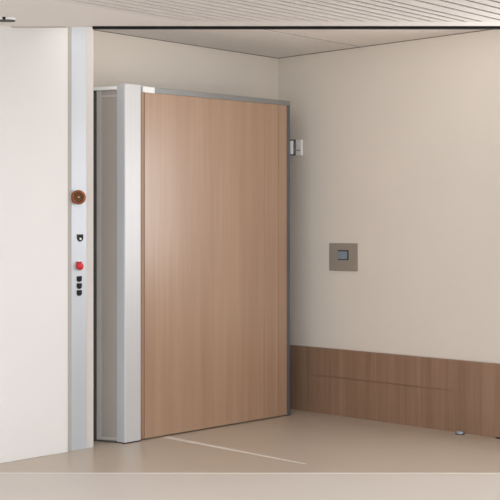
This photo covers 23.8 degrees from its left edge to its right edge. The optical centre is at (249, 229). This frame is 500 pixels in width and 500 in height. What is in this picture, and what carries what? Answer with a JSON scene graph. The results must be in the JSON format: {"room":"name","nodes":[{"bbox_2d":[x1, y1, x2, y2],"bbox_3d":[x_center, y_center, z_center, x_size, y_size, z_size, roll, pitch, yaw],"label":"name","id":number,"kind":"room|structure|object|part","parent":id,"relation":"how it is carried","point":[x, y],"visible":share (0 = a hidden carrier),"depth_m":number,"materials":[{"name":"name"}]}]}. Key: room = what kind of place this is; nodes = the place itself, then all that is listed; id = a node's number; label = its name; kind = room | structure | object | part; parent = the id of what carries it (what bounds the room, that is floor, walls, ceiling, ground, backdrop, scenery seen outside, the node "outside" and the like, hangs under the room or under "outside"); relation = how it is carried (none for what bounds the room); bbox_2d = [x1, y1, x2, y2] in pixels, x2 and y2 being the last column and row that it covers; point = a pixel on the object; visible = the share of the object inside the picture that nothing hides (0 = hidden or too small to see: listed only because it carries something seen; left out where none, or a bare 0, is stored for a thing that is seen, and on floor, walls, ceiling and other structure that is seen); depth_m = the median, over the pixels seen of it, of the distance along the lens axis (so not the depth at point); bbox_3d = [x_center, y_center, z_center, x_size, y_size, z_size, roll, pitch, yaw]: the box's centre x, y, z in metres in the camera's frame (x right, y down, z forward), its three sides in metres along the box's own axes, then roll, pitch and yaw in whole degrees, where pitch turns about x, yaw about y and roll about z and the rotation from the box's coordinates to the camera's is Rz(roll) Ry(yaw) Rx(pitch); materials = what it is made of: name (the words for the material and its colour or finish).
{"room":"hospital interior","nodes":[
{"label":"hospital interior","id":0,"kind":"room"},
{"bbox_2d":[0,25,92,462],"bbox_3d":[-4.518,-0.063,3.633,0.326,2.750,10.015,0,0,44],"label":"wall","id":1,"kind":"structure","parent":0,"point":[36,63],"depth_m":6.82,"materials":[{"name":"beige paint"}]},
{"bbox_2d":[12,27,66,27],"bbox_3d":[-1.192,-1.144,6.700,0.314,0.004,0.012,0,0,0],"label":"trim","id":2,"kind":"structure","parent":1,"relation":"attached to","point":[12,27],"depth_m":6.70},
{"bbox_2d":[72,27,86,450],"bbox_3d":[-1.022,0.002,7.061,0.010,2.620,0.115,0,0,44],"label":"wall strip","id":3,"kind":"object","parent":1,"relation":"attached to","point":[79,34],"visible":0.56,"depth_m":7.06,"materials":[{"name":"metal"}]},
{"bbox_2d":[71,190,85,204],"bbox_3d":[-1.017,-0.191,7.028,0.087,0.087,0.049,0,0,-11],"label":"button","id":4,"kind":"object","parent":3,"relation":"attached to","point":[78,197],"visible":1,"depth_m":7.01,"materials":[{"name":"brown metal"}]},
{"bbox_3d":[-1.015,-0.191,7.016,0.057,0.057,0.004,0,0,-11],"label":"dish","id":5,"kind":"part","parent":4,"relation":"part of","materials":[{"name":"brown metal"}]},
{"bbox_2d":[76,262,83,269],"bbox_3d":[-1.012,0.217,7.046,0.026,0.052,0.047,0,0,44],"label":"button","id":6,"kind":"object","parent":3,"relation":"attached to","point":[79,265],"visible":1,"depth_m":7.04,"materials":[{"name":"red plastic"}]},
{"bbox_2d":[77,234,82,241],"bbox_3d":[-1.010,0.051,7.059,0.010,0.044,0.043,0,0,44],"label":"switch","id":7,"kind":"object","parent":3,"relation":"attached to","point":[79,236],"visible":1,"depth_m":7.05,"materials":[{"name":"black plastic"}]},
{"bbox_2d":[93,30,277,99],"bbox_3d":[-0.557,-0.063,8.138,0.200,2.750,2.400,0,0,44],"label":"wall","id":8,"kind":"structure","parent":0,"point":[117,58],"depth_m":8.07,"materials":[{"name":"beige paint"}]},
{"bbox_2d":[93,83,289,443],"bbox_3d":[-0.418,0.203,7.879,0.373,2.219,1.670,0,0,44],"label":"door","id":9,"kind":"structure","parent":8,"relation":"in","point":[191,189],"depth_m":7.66,"materials":[{"name":"brown wood"}]},
{"bbox_3d":[-0.880,0.220,7.335,0.135,2.160,0.034,0,0,20],"label":"frame","id":10,"kind":"part","parent":9,"relation":"part of","materials":[{"name":"grey metal"}]},
{"bbox_3d":[-0.865,0.220,7.334,0.107,2.160,0.026,0,0,20],"label":"panel","id":11,"kind":"part","parent":9,"relation":"part of","materials":[{"name":"grey metal"}]},
{"bbox_3d":[-0.794,0.206,7.276,0.072,2.200,0.002,0,0,44],"label":"post","id":12,"kind":"part","parent":9,"relation":"part of","materials":[{"name":"grey metal"}]},
{"bbox_3d":[-0.748,0.205,7.321,0.076,2.202,0.128,0,0,44],"label":"edge post","id":13,"kind":"part","parent":9,"relation":"part of","materials":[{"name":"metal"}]},
{"bbox_3d":[-0.654,-0.873,7.428,0.063,0.036,0.098,0,0,44],"label":"rail plate","id":14,"kind":"part","parent":9,"relation":"part of","materials":[{"name":"white metal"}]},
{"bbox_3d":[-0.179,-0.882,7.924,0.062,0.050,1.275,0,0,44],"label":"header rail","id":15,"kind":"part","parent":9,"relation":"part of","materials":[{"name":"metal"}]},
{"bbox_3d":[0.251,0.219,8.373,0.059,2.186,0.031,0,0,44],"label":"trim","id":16,"kind":"part","parent":9,"relation":"part of","materials":[{"name":"grey metal"}]},
{"bbox_2d":[0,409,499,499],"bbox_3d":[0.390,1.352,-0.189,13.300,0.080,13.300,0,0,44],"label":"floor","id":17,"kind":"structure","parent":0,"point":[327,443],"depth_m":6.56,"materials":[{"name":"plastic"}]},
{"bbox_2d":[162,436,305,463],"bbox_3d":[-0.120,1.312,7.055,0.050,0.004,1.214,0,0,-43],"label":"floor strip","id":18,"kind":"object","parent":17,"relation":"on","point":[168,437],"visible":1,"depth_m":7.16,"materials":[{"name":"metal"}]},
{"bbox_2d":[455,431,464,434],"bbox_3d":[1.347,1.302,7.596,0.060,0.019,0.060,0,0,44],"label":"door stop","id":19,"kind":"object","parent":17,"relation":"on","point":[457,432],"visible":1,"depth_m":7.58,"materials":[{"name":"silver metal"}]},
{"bbox_2d":[0,0,499,26],"bbox_3d":[0.157,-1.279,3.773,6.323,0.266,7.493,0,0,44],"label":"ceiling","id":20,"kind":"structure","parent":0,"point":[27,13],"depth_m":6.26,"materials":[{"name":"paint"}]},
{"bbox_2d":[0,17,15,21],"bbox_3d":[-1.385,-1.139,6.422,0.230,0.019,0.074,0,0,0],"label":"recessed light","id":21,"kind":"object","parent":20,"relation":"in","point":[2,19],"visible":1,"depth_m":6.40,"materials":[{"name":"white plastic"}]},
{"bbox_2d":[94,29,486,57],"bbox_3d":[0.460,-1.322,6.814,3.500,0.100,2.900,0,0,44],"label":"ceiling","id":22,"kind":"structure","parent":0,"point":[277,43],"depth_m":7.85,"materials":[{"name":"paint"}]},
{"bbox_2d":[278,29,499,363],"bbox_3d":[2.982,-0.063,6.264,7.500,2.750,0.200,0,0,44],"label":"wall","id":23,"kind":"structure","parent":0,"point":[399,161],"depth_m":8.02,"materials":[{"name":"beige paint"}]},
{"bbox_2d":[93,29,493,58],"bbox_3d":[0.674,-1.270,6.966,3.200,0.005,1.985,0,0,44],"label":"trim","id":24,"kind":"structure","parent":23,"relation":"attached to","point":[93,29],"depth_m":8.07,"materials":[{"name":"beige paint"}]},
{"bbox_2d":[92,26,499,28],"bbox_3d":[0.761,-1.139,6.692,3.300,0.014,0.028,0,0,0],"label":"trim","id":25,"kind":"structure","parent":23,"relation":"attached to","point":[93,27],"depth_m":6.68,"materials":[{"name":"black metal"}]},
{"bbox_2d":[290,140,302,155],"bbox_3d":[0.321,-0.598,8.647,0.122,0.115,0.055,0,0,44],"label":"door hinge","id":26,"kind":"object","parent":23,"relation":"in","point":[296,146],"depth_m":8.64,"materials":[{"name":"silver metal"}]},
{"bbox_2d":[329,243,357,270],"bbox_3d":[0.663,0.194,8.340,0.254,0.193,0.018,0,0,44],"label":"wall switch","id":27,"kind":"object","parent":23,"relation":"attached to","point":[342,256],"visible":1,"depth_m":8.33,"materials":[{"name":"beige plastic"}]},
{"bbox_2d":[290,345,499,437],"bbox_3d":[1.788,1.079,7.252,4.390,0.466,0.030,0,0,44],"label":"wainscot","id":28,"kind":"structure","parent":23,"relation":"attached to","point":[452,395],"depth_m":7.99,"materials":[{"name":"brown wood"}]}
]}

